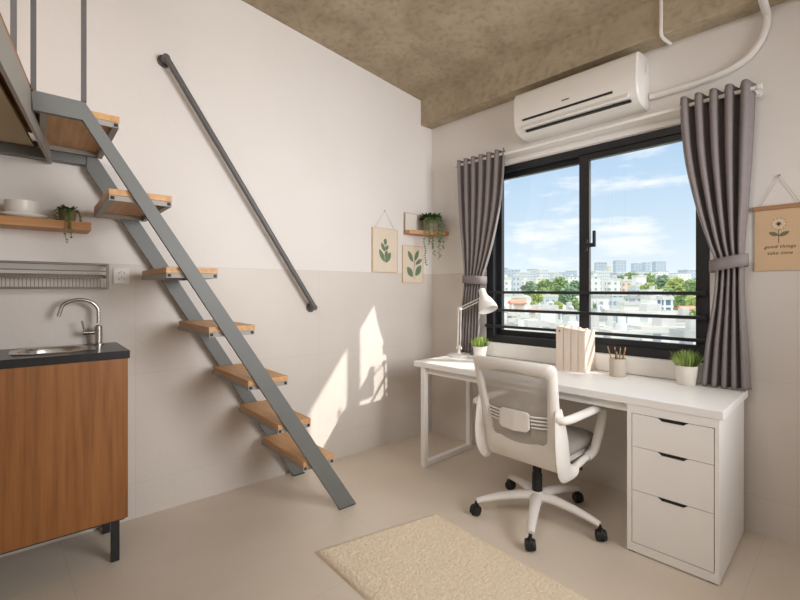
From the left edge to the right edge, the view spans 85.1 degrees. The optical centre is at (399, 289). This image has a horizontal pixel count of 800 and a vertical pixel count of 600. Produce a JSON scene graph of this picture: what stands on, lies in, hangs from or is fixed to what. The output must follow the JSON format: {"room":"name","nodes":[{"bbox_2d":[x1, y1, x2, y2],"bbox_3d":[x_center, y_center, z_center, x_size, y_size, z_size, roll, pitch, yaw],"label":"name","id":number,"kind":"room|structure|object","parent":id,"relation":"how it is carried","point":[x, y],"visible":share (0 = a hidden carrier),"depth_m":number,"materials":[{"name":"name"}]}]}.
{"room":"studio apartment","nodes":[
{"label":"studio apartment","id":0,"kind":"room"},
{"bbox_2d":[0,0,431,557],"bbox_3d":[-1.707,-0.575,2.268,5.500,3.650,0.150,0,0,-40],"label":"wall","id":1,"kind":"structure","parent":0,"point":[322,144],"depth_m":2.73,"materials":[{"name":"paint"}]},
{"bbox_2d":[0,13,85,166],"bbox_3d":[-1.742,-0.690,0.725,2.155,0.144,2.145,0,0,-40],"label":"platform","id":2,"kind":"object","parent":1,"relation":"attached to","point":[18,119],"visible":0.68,"depth_m":1.71,"materials":[{"name":"grey metal"}]},
{"bbox_2d":[10,0,86,102],"bbox_3d":[-0.989,-1.220,1.011,0.197,0.957,1.542,0,0,-26],"label":"loft railing","id":3,"kind":"object","parent":2,"relation":"on","point":[13,3],"visible":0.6,"depth_m":1.62,"materials":[{"name":"metal"}]},
{"bbox_2d":[0,215,90,233],"bbox_3d":[-1.915,-0.307,1.872,0.950,0.039,0.177,0,0,-40],"label":"wall shelf","id":4,"kind":"object","parent":1,"relation":"attached to","point":[7,222],"visible":1,"depth_m":2.01,"materials":[{"name":"brown wood"}]},
{"bbox_2d":[0,211,47,218],"bbox_3d":[-1.735,-0.336,2.001,0.190,0.016,0.190,0,0,-40],"label":"plate","id":5,"kind":"object","parent":4,"relation":"on","point":[6,213],"visible":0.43,"depth_m":1.94,"materials":[{"name":"white ceramic"}]},
{"bbox_2d":[4,199,38,213],"bbox_3d":[-1.735,-0.372,2.001,0.124,0.068,0.124,0,0,-40],"label":"bowl","id":6,"kind":"object","parent":5,"relation":"on","point":[12,205],"visible":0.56,"depth_m":1.96,"materials":[{"name":"white ceramic"}]},
{"bbox_2d":[52,204,81,242],"bbox_3d":[-1.605,-0.316,2.093,0.110,0.194,0.137,0,0,-15],"label":"potted plant","id":7,"kind":"object","parent":4,"relation":"on","point":[66,213],"visible":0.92,"depth_m":2.08,"materials":[{"name":"green plant"}]},
{"bbox_2d":[0,260,108,288],"bbox_3d":[-1.852,-0.070,1.976,0.882,0.132,0.103,0,0,-40],"label":"dish rack","id":8,"kind":"object","parent":1,"relation":"attached to","point":[4,265],"visible":1,"depth_m":2.11,"materials":[{"name":"metal"}]},
{"bbox_2d":[113,268,128,283],"bbox_3d":[-1.497,-0.075,2.342,0.074,0.086,0.010,0,0,-41],"label":"wall outlet","id":9,"kind":"object","parent":1,"relation":"attached to","point":[120,275],"visible":1,"depth_m":2.34,"materials":[{"name":"white plastic"}]},
{"bbox_2d":[157,53,317,311],"bbox_3d":[-0.964,-0.588,2.752,1.000,1.488,0.077,0,0,-40],"label":"wall handrail","id":10,"kind":"object","parent":1,"relation":"attached to","point":[164,60],"visible":1,"depth_m":2.67,"materials":[{"name":"metal"}]},
{"bbox_2d":[371,210,397,272],"bbox_3d":[-0.122,-0.392,3.509,0.258,0.500,0.017,0,0,-40],"label":"picture","id":11,"kind":"object","parent":1,"relation":"attached to","point":[384,242],"visible":1,"depth_m":3.50,"materials":[{"name":"beige paper"}]},
{"bbox_2d":[379,239,390,262],"bbox_3d":[-0.120,-0.318,3.502,0.121,0.195,0.001,0,0,-40],"label":"print","id":12,"kind":"object","parent":11,"relation":"attached to","point":[387,257],"depth_m":3.50},
{"bbox_2d":[402,245,422,282],"bbox_3d":[0.108,-0.218,3.706,0.236,0.316,0.012,0,0,-40],"label":"picture","id":13,"kind":"object","parent":1,"relation":"attached to","point":[412,256],"visible":1,"depth_m":3.70,"materials":[{"name":"beige paper"}]},
{"bbox_2d":[407,250,421,276],"bbox_3d":[0.125,-0.217,3.716,0.173,0.252,0.004,0,0,-40],"label":"print","id":14,"kind":"object","parent":13,"relation":"attached to","point":[414,257],"depth_m":3.72},
{"bbox_2d":[404,230,448,236],"bbox_3d":[0.223,-0.481,3.684,0.333,0.030,0.212,0,0,-44],"label":"corner shelf","id":15,"kind":"object","parent":1,"relation":"attached to","point":[407,232],"visible":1,"depth_m":3.65,"materials":[{"name":"brown wood"}]},
{"bbox_2d":[405,212,416,229],"bbox_3d":[0.093,-0.572,3.674,0.136,0.150,0.008,0,0,-41],"label":"photo frame","id":16,"kind":"object","parent":15,"relation":"on","point":[410,218],"visible":0.76,"depth_m":3.67,"materials":[{"name":"wood"}]},
{"bbox_2d":[418,212,444,265],"bbox_3d":[0.265,-0.431,3.690,0.224,0.463,0.288,0,0,-11],"label":"plant","id":17,"kind":"object","parent":15,"relation":"on","point":[430,222],"visible":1,"depth_m":3.62,"materials":[{"name":"green plant"}]},
{"bbox_2d":[0,431,799,599],"bbox_3d":[-0.348,1.300,1.050,5.400,0.100,4.400,0,0,-44],"label":"floor","id":18,"kind":"structure","parent":0,"point":[261,540],"depth_m":2.15,"materials":[{"name":"tile"}]},
{"bbox_2d":[0,358,127,562],"bbox_3d":[-1.834,0.782,1.783,1.178,0.936,0.412,0,0,-40],"label":"base cabinet","id":19,"kind":"object","parent":18,"relation":"on","point":[64,427],"visible":0.95,"depth_m":1.85,"materials":[{"name":"brown wood"}]},
{"bbox_2d":[0,342,129,368],"bbox_3d":[-1.831,0.295,1.785,1.184,0.035,0.419,0,0,-40],"label":"countertop","id":20,"kind":"structure","parent":19,"relation":"on","point":[111,350],"depth_m":1.88,"materials":[{"name":"stone"}]},
{"bbox_2d":[8,345,95,355],"bbox_3d":[-1.591,0.350,2.005,0.313,0.155,0.278,0,0,-40],"label":"sink","id":21,"kind":"object","parent":20,"relation":"in","point":[69,348],"visible":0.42,"depth_m":2.05,"materials":[{"name":"metal"}]},
{"bbox_2d":[56,298,104,344],"bbox_3d":[-1.583,0.159,2.164,0.194,0.238,0.052,0,0,-40],"label":"faucet","id":22,"kind":"object","parent":20,"relation":"on","point":[97,331],"visible":0.98,"depth_m":2.19,"materials":[{"name":"metal"}]},
{"bbox_2d":[33,90,355,509],"bbox_3d":[-1.004,0.255,2.313,1.448,1.990,0.614,0,0,-40],"label":"staircase","id":23,"kind":"structure","parent":18,"relation":"on","point":[69,125],"depth_m":2.16,"materials":[{"name":"metal"}]},
{"bbox_2d":[316,514,588,599],"bbox_3d":[0.465,1.236,1.573,0.684,0.026,1.871,0,0,-40],"label":"rug","id":24,"kind":"object","parent":18,"relation":"on","point":[430,557],"visible":1,"depth_m":1.93,"materials":[{"name":"carpet"}]},
{"bbox_2d":[470,355,607,551],"bbox_3d":[0.780,0.807,2.387,0.700,0.886,0.683,0,0,-43],"label":"office chair","id":25,"kind":"object","parent":18,"relation":"on","point":[519,416],"visible":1,"depth_m":2.24,"materials":[{"name":"white plastic"}]},
{"bbox_2d":[566,425,593,455],"bbox_3d":[0.793,0.813,2.435,0.424,0.070,0.456,0,0,-43],"label":"seat cushion","id":26,"kind":"object","parent":25,"relation":"on","point":[580,440],"depth_m":2.31,"materials":[{"name":"grey fabric"}]},
{"bbox_2d":[414,353,747,584],"bbox_3d":[0.940,0.880,2.686,0.590,0.740,1.818,0,0,-44],"label":"desk","id":27,"kind":"object","parent":18,"relation":"on","point":[685,444],"visible":0.94,"depth_m":2.01,"materials":[{"name":"white paint"}]},
{"bbox_2d":[448,288,497,356],"bbox_3d":[0.545,0.248,3.283,0.170,0.524,0.432,0,0,-44],"label":"desk lamp","id":28,"kind":"object","parent":27,"relation":"on","point":[487,305],"visible":1,"depth_m":3.23,"materials":[{"name":"white plastic"}]},
{"bbox_2d":[470,336,490,356],"bbox_3d":[0.596,0.424,3.258,0.162,0.171,0.166,0,0,-44],"label":"potted plant","id":29,"kind":"object","parent":27,"relation":"on","point":[480,345],"visible":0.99,"depth_m":3.23,"materials":[{"name":"green plant"}]},
{"bbox_2d":[556,325,572,369],"bbox_3d":[1.077,0.372,2.847,0.151,0.276,0.046,0,0,-44],"label":"book","id":30,"kind":"object","parent":27,"relation":"on","point":[559,329],"visible":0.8,"depth_m":2.80,"materials":[{"name":"paper"}]},
{"bbox_2d":[564,327,580,370],"bbox_3d":[1.112,0.376,2.813,0.150,0.268,0.045,0,0,-44],"label":"book","id":31,"kind":"object","parent":27,"relation":"on","point":[567,331],"visible":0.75,"depth_m":2.76,"materials":[{"name":"paper"}]},
{"bbox_2d":[571,328,587,371],"bbox_3d":[1.145,0.378,2.779,0.150,0.264,0.042,0,0,-44],"label":"book","id":32,"kind":"object","parent":27,"relation":"on","point":[574,332],"visible":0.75,"depth_m":2.73,"materials":[{"name":"paper"}]},
{"bbox_2d":[578,329,594,372],"bbox_3d":[1.177,0.381,2.747,0.150,0.259,0.041,0,0,-44],"label":"book","id":33,"kind":"object","parent":27,"relation":"on","point":[586,337],"visible":1,"depth_m":2.71,"materials":[{"name":"paper"}]},
{"bbox_2d":[609,357,625,376],"bbox_3d":[1.292,0.458,2.590,0.092,0.104,0.092,0,0,-44],"label":"pencil cup","id":34,"kind":"object","parent":27,"relation":"on","point":[617,367],"visible":0.98,"depth_m":2.55,"materials":[{"name":"ceramic"}]},
{"bbox_2d":[668,349,703,385],"bbox_3d":[1.550,0.412,2.360,0.186,0.195,0.177,0,0,-44],"label":"potted plant","id":35,"kind":"object","parent":27,"relation":"on","point":[685,364],"visible":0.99,"depth_m":2.33,"materials":[{"name":"green plant"}]},
{"bbox_2d":[242,0,651,100],"bbox_3d":[-0.454,-2.011,1.088,5.300,0.828,4.600,0,0,-44],"label":"ceiling","id":36,"kind":"structure","parent":0,"point":[424,49],"depth_m":2.87,"materials":[{"name":"concrete"}]},
{"bbox_2d":[421,0,788,128],"bbox_3d":[1.505,-1.577,2.487,0.134,0.305,3.720,0,0,-44],"label":"ceiling beam","id":37,"kind":"structure","parent":36,"relation":"attached to","point":[634,30],"depth_m":2.74,"materials":[{"name":"concrete"}]},
{"bbox_2d":[659,0,671,44],"bbox_3d":[1.502,-1.520,2.466,0.146,0.230,0.020,0,0,-39],"label":"tube","id":38,"kind":"object","parent":37,"relation":"attached to","point":[661,35],"visible":1,"depth_m":2.42,"materials":[{"name":"white paint"}]},
{"bbox_2d":[432,0,799,546],"bbox_3d":[1.594,-0.250,2.592,0.140,3.000,3.750,0,0,-44],"label":"wall","id":39,"kind":"structure","parent":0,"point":[772,405],"depth_m":2.26,"materials":[{"name":"paint"}]},
{"bbox_2d":[513,51,649,142],"bbox_3d":[1.137,-1.227,2.817,0.209,0.311,0.804,0,0,-44],"label":"air conditioner","id":40,"kind":"object","parent":39,"relation":"attached to","point":[618,88],"visible":1,"depth_m":2.70,"materials":[{"name":"white plastic"}]},
{"bbox_2d":[485,116,709,382],"bbox_3d":[1.205,-0.240,2.940,0.142,1.499,1.570,0,0,-44],"label":"window","id":41,"kind":"structure","parent":39,"relation":"attached to","point":[495,331],"depth_m":2.88,"materials":[{"name":"black metal"}]},
{"bbox_2d":[454,83,762,167],"bbox_3d":[1.147,-1.005,2.876,0.116,0.040,1.934,0,0,-44],"label":"curtain rod","id":42,"kind":"object","parent":39,"relation":"attached to","point":[759,86],"visible":0.62,"depth_m":2.62,"materials":[{"name":"white paint"}]},
{"bbox_2d":[457,147,504,352],"bbox_3d":[0.633,-0.273,3.361,0.144,1.536,0.438,0,0,-44],"label":"curtain","id":43,"kind":"object","parent":42,"relation":"hanging from","point":[480,183],"visible":0.94,"depth_m":3.39,"materials":[{"name":"grey fabric"}]},
{"bbox_2d":[680,79,755,390],"bbox_3d":[1.649,-0.272,2.289,0.144,1.548,0.336,0,0,-44],"label":"curtain","id":44,"kind":"object","parent":42,"relation":"hanging from","point":[718,134],"visible":1,"depth_m":2.25,"materials":[{"name":"grey fabric"}]},
{"bbox_2d":[649,0,770,99],"bbox_3d":[1.621,-1.377,2.336,0.172,0.506,0.552,0,0,-44],"label":"conduit","id":45,"kind":"object","parent":39,"relation":"attached to","point":[765,9],"visible":1,"depth_m":2.27,"materials":[{"name":"white paint"}]},
{"bbox_2d":[752,174,799,270],"bbox_3d":[1.890,-0.338,2.170,0.015,0.479,0.212,0,0,-44],"label":"banner","id":46,"kind":"object","parent":39,"relation":"attached to","point":[777,227],"visible":1,"depth_m":2.18,"materials":[{"name":"beige paper"}]},
{"bbox_2d":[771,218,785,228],"bbox_3d":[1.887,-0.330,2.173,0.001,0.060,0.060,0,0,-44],"label":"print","id":47,"kind":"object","parent":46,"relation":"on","point":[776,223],"depth_m":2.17,"materials":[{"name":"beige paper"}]},
{"bbox_2d":[771,218,786,242],"bbox_3d":[1.887,-0.297,2.173,0.001,0.124,0.059,0,0,-44],"label":"print","id":48,"kind":"object","parent":46,"relation":"on","point":[778,225],"depth_m":2.17},
{"bbox_2d":[769,231,788,235],"bbox_3d":[1.888,-0.279,2.172,0.001,0.026,0.079,0,0,-44],"label":"print","id":49,"kind":"object","parent":46,"relation":"attached to","point":[771,233],"depth_m":2.17},
{"label":"outside","id":50,"kind":"structure","parent":0,"visible":0},
{"bbox_3d":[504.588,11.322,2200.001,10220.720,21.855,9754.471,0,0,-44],"label":"ground","id":51,"kind":"structure","parent":50,"visible":0},
{"bbox_2d":[504,275,511,290],"bbox_3d":[56.437,5.352,232.137,5.048,27.076,4.573,0,0,0],"label":"building","id":52,"kind":"structure","parent":51,"relation":"on","point":[507,280],"depth_m":230.03,"materials":[{"name":"concrete"}]},
{"bbox_2d":[504,289,511,308],"bbox_3d":[36.223,10.162,151.858,4.428,21.217,4.016,0,0,0],"label":"building","id":53,"kind":"structure","parent":51,"relation":"on","point":[507,297],"depth_m":150.01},
{"bbox_2d":[504,313,517,325],"bbox_3d":[17.830,13.283,73.338,3.272,18.640,2.975,0,0,0],"label":"building","id":54,"kind":"structure","parent":51,"relation":"on","point":[505,314],"depth_m":72.93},
{"bbox_2d":[507,304,518,323],"bbox_3d":[27.510,12.688,107.094,2.731,18.231,2.488,0,0,0],"label":"building","id":55,"kind":"structure","parent":51,"relation":"on","point":[511,316],"depth_m":106.01,"materials":[{"name":"concrete"}]},
{"bbox_2d":[508,269,519,294],"bbox_3d":[135.365,-6.281,517.713,11.773,37.061,10.625,0,0,0],"label":"building","id":56,"kind":"structure","parent":51,"relation":"on","point":[511,272],"depth_m":512.58,"materials":[{"name":"concrete"}]},
{"bbox_2d":[512,273,521,294],"bbox_3d":[67.572,4.296,251.806,4.314,28.248,3.912,0,0,0],"label":"building","id":57,"kind":"structure","parent":51,"relation":"on","point":[516,277],"depth_m":250.00,"materials":[{"name":"concrete"}]},
{"bbox_2d":[507,300,526,312],"bbox_3d":[32.634,12.146,121.610,4.378,18.659,4.020,0,0,0],"label":"building","id":58,"kind":"structure","parent":51,"relation":"on","point":[518,304],"depth_m":120.01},
{"bbox_2d":[511,294,524,299],"bbox_3d":[43.468,10.525,161.982,4.704,20.020,4.263,0,0,0],"label":"building","id":59,"kind":"structure","parent":51,"relation":"on","point":[516,296],"depth_m":160.00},
{"bbox_2d":[517,306,528,325],"bbox_3d":[28.701,12.867,99.315,3.222,18.251,2.930,0,0,0],"label":"building","id":60,"kind":"structure","parent":51,"relation":"on","point":[521,316],"depth_m":98.39,"materials":[{"name":"concrete"}]},
{"bbox_2d":[517,272,529,279],"bbox_3d":[140.740,-4.019,497.266,12.659,33.519,11.423,0,0,0],"label":"building","id":61,"kind":"structure","parent":51,"relation":"on","point":[524,274],"depth_m":491.74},
{"bbox_2d":[521,278,532,295],"bbox_3d":[75.913,5.566,262.684,6.263,25.238,5.667,0,0,0],"label":"building","id":62,"kind":"structure","parent":51,"relation":"on","point":[523,281],"depth_m":260.02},
{"bbox_2d":[504,319,551,332],"bbox_3d":[14.472,13.111,52.580,6.034,19.077,5.461,0,0,0],"label":"building","id":63,"kind":"structure","parent":51,"relation":"on","point":[527,322],"depth_m":51.80,"materials":[{"name":"concrete"}]},
{"bbox_2d":[520,280,536,295],"bbox_3d":[62.981,7.306,209.597,9.424,23.913,8.910,0,0,-21],"label":"tree","id":64,"kind":"object","parent":51,"relation":"on","point":[529,286],"visible":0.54,"depth_m":208.06,"materials":[{"name":"green plant"}]},
{"bbox_2d":[524,296,539,308],"bbox_3d":[50.624,10.680,167.214,5.220,19.475,4.728,0,0,0],"label":"building","id":65,"kind":"structure","parent":51,"relation":"on","point":[527,299],"depth_m":165.00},
{"bbox_2d":[527,269,538,280],"bbox_3d":[163.716,-6.935,537.500,11.426,37.432,10.314,0,0,0],"label":"building","id":66,"kind":"structure","parent":51,"relation":"on","point":[532,271],"depth_m":532.48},
{"bbox_2d":[530,294,543,304],"bbox_3d":[47.145,10.486,150.068,4.763,20.371,4.036,0,0,-4],"label":"tree","id":67,"kind":"object","parent":51,"relation":"on","point":[536,298],"visible":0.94,"depth_m":148.91,"materials":[{"name":"green plant"}]},
{"bbox_2d":[533,275,546,290],"bbox_3d":[97.325,3.567,303.096,7.181,27.355,6.493,0,0,0],"label":"building","id":68,"kind":"structure","parent":51,"relation":"on","point":[536,280],"depth_m":300.01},
{"bbox_2d":[536,270,547,278],"bbox_3d":[144.561,-3.286,443.237,9.706,34.529,8.765,0,0,0],"label":"building","id":69,"kind":"structure","parent":51,"relation":"on","point":[544,273],"depth_m":438.97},
{"bbox_2d":[535,313,549,327],"bbox_3d":[23.857,13.280,75.375,3.355,18.552,3.050,0,0,0],"label":"building","id":70,"kind":"structure","parent":51,"relation":"on","point":[544,324],"depth_m":74.01,"materials":[{"name":"concrete"}]},
{"bbox_2d":[532,301,558,321],"bbox_3d":[35.301,12.292,106.147,5.071,19.119,4.594,0,0,0],"label":"building","id":71,"kind":"structure","parent":51,"relation":"on","point":[550,305],"depth_m":104.01,"materials":[{"name":"concrete"}]},
{"bbox_2d":[536,279,554,290],"bbox_3d":[71.451,6.667,214.886,9.450,24.956,9.181,0,0,5],"label":"tree","id":72,"kind":"object","parent":51,"relation":"on","point":[545,283],"visible":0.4,"depth_m":212.74,"materials":[{"name":"green plant"}]},
{"bbox_2d":[540,294,558,304],"bbox_3d":[58.936,10.341,172.456,5.759,19.919,5.213,0,0,0],"label":"building","id":73,"kind":"structure","parent":51,"relation":"on","point":[547,298],"depth_m":169.98,"materials":[{"name":"concrete"}]},
{"bbox_2d":[549,315,568,328],"bbox_3d":[26.492,13.374,71.300,3.190,18.552,2.901,0,0,0],"label":"building","id":74,"kind":"structure","parent":51,"relation":"on","point":[553,325],"depth_m":70.91,"materials":[{"name":"concrete"}]},
{"bbox_2d":[552,276,568,295],"bbox_3d":[82.552,5.851,224.262,12.241,26.119,11.247,0,0,7],"label":"tree","id":75,"kind":"object","parent":51,"relation":"on","point":[559,282],"visible":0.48,"depth_m":222.24,"materials":[{"name":"green plant"}]},
{"bbox_2d":[555,302,576,321],"bbox_3d":[37.154,12.386,97.585,3.823,19.307,3.471,0,0,0],"label":"building","id":76,"kind":"structure","parent":51,"relation":"on","point":[559,317],"depth_m":96.15,"materials":[{"name":"concrete"}]},
{"bbox_2d":[558,286,578,304],"bbox_3d":[74.884,8.769,195.104,9.929,21.692,9.068,0,0,23],"label":"tree","id":77,"kind":"object","parent":51,"relation":"on","point":[563,298],"visible":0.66,"depth_m":192.99,"materials":[{"name":"green plant"}]},
{"bbox_2d":[566,270,576,275],"bbox_3d":[203.048,-5.458,519.536,11.832,35.333,10.679,0,0,0],"label":"building","id":78,"kind":"structure","parent":51,"relation":"on","point":[574,272],"depth_m":514.34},
{"bbox_2d":[565,274,578,308],"bbox_3d":[135.513,1.961,343.509,8.098,28.687,7.318,0,0,0],"label":"building","id":79,"kind":"structure","parent":51,"relation":"on","point":[571,277],"depth_m":340.04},
{"bbox_2d":[568,299,578,310],"bbox_3d":[48.487,11.899,122.232,3.906,18.860,3.904,0,0,11],"label":"tree","id":80,"kind":"object","parent":51,"relation":"on","point":[575,303],"visible":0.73,"depth_m":120.89,"materials":[{"name":"green plant"}]},
{"bbox_2d":[569,280,578,296],"bbox_3d":[105.346,5.849,262.164,8.901,24.383,8.892,0,0,33],"label":"tree","id":81,"kind":"object","parent":51,"relation":"on","point":[574,283],"visible":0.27,"depth_m":260.02,"materials":[{"name":"green plant"}]},
{"bbox_2d":[552,322,602,336],"bbox_3d":[21.733,13.325,54.147,5.071,18.650,4.594,0,0,0],"label":"building","id":82,"kind":"structure","parent":51,"relation":"on","point":[575,324],"depth_m":53.50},
{"bbox_2d":[591,274,600,294],"bbox_3d":[103.396,5.084,232.374,5.575,27.612,5.048,0,0,0],"label":"building","id":83,"kind":"structure","parent":51,"relation":"on","point":[595,279],"depth_m":230.03,"materials":[{"name":"concrete"}]},
{"bbox_2d":[591,294,609,308],"bbox_3d":[69.244,10.841,152.477,5.805,19.857,5.254,0,0,0],"label":"building","id":84,"kind":"structure","parent":51,"relation":"on","point":[603,299],"depth_m":150.01,"materials":[{"name":"concrete"}]},
{"bbox_2d":[591,271,609,294],"bbox_3d":[208.139,-3.005,453.743,15.113,33.587,13.632,0,0,0],"label":"building","id":85,"kind":"structure","parent":51,"relation":"on","point":[604,274],"depth_m":447.08,"materials":[{"name":"concrete"}]},
{"bbox_2d":[594,262,606,270],"bbox_3d":[287.184,-14.785,624.500,14.520,49.020,9.300,0,0,0],"label":"building","id":86,"kind":"structure","parent":51,"relation":"on","point":[598,266],"depth_m":619.96,"materials":[{"name":"concrete"}]},
{"bbox_2d":[591,315,612,330],"bbox_3d":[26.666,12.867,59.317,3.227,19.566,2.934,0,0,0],"label":"building","id":87,"kind":"structure","parent":51,"relation":"on","point":[594,318],"depth_m":58.92,"materials":[{"name":"concrete"}]},
{"bbox_2d":[596,305,607,325],"bbox_3d":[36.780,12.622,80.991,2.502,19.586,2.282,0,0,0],"label":"building","id":88,"kind":"structure","parent":51,"relation":"on","point":[602,319],"depth_m":80.00,"materials":[{"name":"concrete"}]},
{"bbox_2d":[603,275,620,294],"bbox_3d":[113.220,5.576,232.849,6.630,26.629,5.997,0,0,0],"label":"building","id":89,"kind":"structure","parent":51,"relation":"on","point":[614,283],"depth_m":230.03,"materials":[{"name":"concrete"}]},
{"bbox_2d":[606,294,626,308],"bbox_3d":[79.406,10.474,160.283,5.373,20.216,4.866,0,0,0],"label":"building","id":90,"kind":"structure","parent":51,"relation":"on","point":[613,298],"depth_m":158.02,"materials":[{"name":"concrete"}]},
{"bbox_2d":[613,260,625,271],"bbox_3d":[304.330,-15.307,604.500,14.062,51.003,9.300,0,0,0],"label":"building","id":91,"kind":"structure","parent":51,"relation":"on","point":[618,265],"depth_m":600.00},
{"bbox_2d":[598,316,642,339],"bbox_3d":[27.051,12.869,53.610,3.878,19.562,3.520,0,0,0],"label":"building","id":92,"kind":"structure","parent":51,"relation":"on","point":[621,322],"depth_m":53.12,"materials":[{"name":"concrete"}]},
{"bbox_2d":[621,276,631,295],"bbox_3d":[125.688,5.495,242.477,5.805,26.319,5.254,0,0,0],"label":"building","id":93,"kind":"structure","parent":51,"relation":"on","point":[625,282],"depth_m":240.01,"materials":[{"name":"concrete"}]},
{"bbox_2d":[616,298,639,308],"bbox_3d":[58.473,11.845,111.817,4.337,19.729,3.933,0,0,0],"label":"building","id":94,"kind":"structure","parent":51,"relation":"on","point":[631,304],"depth_m":109.99,"materials":[{"name":"concrete"}]},
{"bbox_2d":[623,295,639,300],"bbox_3d":[70.059,10.925,129.982,4.704,20.723,4.263,0,0,0],"label":"building","id":95,"kind":"structure","parent":51,"relation":"on","point":[637,297],"depth_m":128.72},
{"bbox_2d":[628,282,642,295],"bbox_3d":[111.910,8.007,203.303,7.639,23.176,6.906,0,0,0],"label":"building","id":96,"kind":"structure","parent":51,"relation":"on","point":[636,287],"depth_m":202.31,"materials":[{"name":"concrete"}]},
{"bbox_2d":[631,263,641,271],"bbox_3d":[350.336,-15.272,644.500,13.511,49.054,9.300,0,0,0],"label":"building","id":97,"kind":"structure","parent":51,"relation":"on","point":[634,266],"depth_m":639.95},
{"bbox_2d":[631,275,646,284],"bbox_3d":[116.303,6.099,212.168,5.117,26.522,4.635,0,0,0],"label":"building","id":98,"kind":"structure","parent":51,"relation":"on","point":[635,278],"depth_m":210.00,"materials":[{"name":"concrete"}]},
{"bbox_2d":[604,303,677,326],"bbox_3d":[49.248,12.541,88.000,12.245,19.561,8.300,0,0,0],"label":"building","id":99,"kind":"structure","parent":51,"relation":"on","point":[644,308],"depth_m":86.80,"materials":[{"name":"concrete"}]},
{"bbox_2d":[642,262,650,270],"bbox_3d":[347.136,-14.707,614.000,8.695,49.335,8.300,0,0,0],"label":"building","id":100,"kind":"structure","parent":51,"relation":"on","point":[646,266],"depth_m":610.05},
{"bbox_2d":[613,313,684,342],"bbox_3d":[36.023,12.998,61.592,8.282,19.305,7.484,0,0,0],"label":"building","id":101,"kind":"structure","parent":51,"relation":"on","point":[658,326],"depth_m":59.37,"materials":[{"name":"concrete"}]},
{"bbox_2d":[640,282,657,289],"bbox_3d":[94.817,8.576,166.043,6.676,23.440,5.743,0,0,9],"label":"tree","id":102,"kind":"object","parent":51,"relation":"on","point":[646,285],"visible":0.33,"depth_m":165.08,"materials":[{"name":"green plant"}]},
{"bbox_2d":[645,272,655,282],"bbox_3d":[164.888,2.731,289.661,11.885,29.305,15.712,0,0,25],"label":"tree","id":103,"kind":"object","parent":51,"relation":"on","point":[650,278],"visible":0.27,"depth_m":286.34,"materials":[{"name":"green plant"}]},
{"bbox_2d":[640,295,661,303],"bbox_3d":[70.438,11.129,120.436,5.713,20.786,5.172,0,0,0],"label":"building","id":104,"kind":"structure","parent":51,"relation":"on","point":[643,298],"depth_m":119.58,"materials":[{"name":"concrete"}]},
{"bbox_2d":[641,286,662,290],"bbox_3d":[87.950,9.687,152.167,5.117,22.166,4.635,0,0,0],"label":"building","id":105,"kind":"structure","parent":51,"relation":"on","point":[651,288],"depth_m":150.52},
{"bbox_2d":[652,261,665,270],"bbox_3d":[376.917,-15.934,634.500,15.472,50.849,9.300,0,0,0],"label":"building","id":106,"kind":"structure","parent":51,"relation":"on","point":[656,265],"depth_m":630.03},
{"bbox_2d":[651,271,668,278],"bbox_3d":[297.930,-4.457,499.605,12.970,34.292,11.703,0,0,0],"label":"building","id":107,"kind":"structure","parent":51,"relation":"on","point":[656,273],"depth_m":493.91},
{"bbox_2d":[653,274,670,288],"bbox_3d":[158.483,4.332,260.507,13.330,27.513,14.963,0,0,21],"label":"tree","id":108,"kind":"object","parent":51,"relation":"on","point":[661,280],"visible":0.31,"depth_m":257.99,"materials":[{"name":"green plant"}]},
{"bbox_2d":[656,295,674,309],"bbox_3d":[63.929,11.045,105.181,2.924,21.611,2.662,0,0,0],"label":"building","id":109,"kind":"structure","parent":51,"relation":"on","point":[666,301],"depth_m":104.01,"materials":[{"name":"concrete"}]},
{"bbox_2d":[660,276,684,290],"bbox_3d":[138.838,5.948,219.864,14.967,26.162,14.568,0,0,40],"label":"tree","id":110,"kind":"object","parent":51,"relation":"on","point":[675,283],"visible":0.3,"depth_m":217.54,"materials":[{"name":"green plant"}]},
{"bbox_2d":[669,273,691,280],"bbox_3d":[317.107,-3.076,493.780,16.564,31.878,14.937,0,0,0],"label":"building","id":111,"kind":"structure","parent":51,"relation":"on","point":[686,276],"depth_m":486.49,"materials":[{"name":"concrete"}]},
{"bbox_2d":[668,319,695,344],"bbox_3d":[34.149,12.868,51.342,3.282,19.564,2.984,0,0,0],"label":"building","id":112,"kind":"structure","parent":51,"relation":"on","point":[689,331],"depth_m":50.94,"materials":[{"name":"concrete"}]},
{"bbox_2d":[674,295,692,309],"bbox_3d":[103.645,10.599,160.267,6.721,19.677,6.066,0,0,42],"label":"tree","id":113,"kind":"object","parent":51,"relation":"on","point":[679,299],"visible":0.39,"depth_m":159.22,"materials":[{"name":"green plant"}]},
{"bbox_2d":[676,308,690,323],"bbox_3d":[46.161,12.789,71.878,4.474,19.722,4.057,0,0,0],"label":"building","id":114,"kind":"structure","parent":51,"relation":"on","point":[681,311],"depth_m":71.31,"materials":[{"name":"concrete"}]},
{"bbox_2d":[674,306,695,312],"bbox_3d":[68.471,12.837,104.382,3.871,18.075,3.564,0,0,0],"label":"building","id":115,"kind":"structure","parent":51,"relation":"on","point":[677,307],"depth_m":104.01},
{"bbox_2d":[677,269,695,279],"bbox_3d":[351.583,-6.339,528.587,19.383,36.828,17.474,0,0,0],"label":"building","id":116,"kind":"structure","parent":51,"relation":"on","point":[693,271],"depth_m":520.02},
{"bbox_2d":[682,278,695,295],"bbox_3d":[133.448,7.014,199.585,8.573,24.967,8.982,0,0,21],"label":"tree","id":117,"kind":"object","parent":51,"relation":"on","point":[689,285],"visible":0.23,"depth_m":198.12,"materials":[{"name":"green plant"}]},
{"bbox_2d":[684,296,695,306],"bbox_3d":[87.522,11.387,130.061,7.549,19.510,7.222,0,0,36],"label":"tree","id":118,"kind":"object","parent":51,"relation":"on","point":[690,300],"visible":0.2,"depth_m":129.08,"materials":[{"name":"green plant"}]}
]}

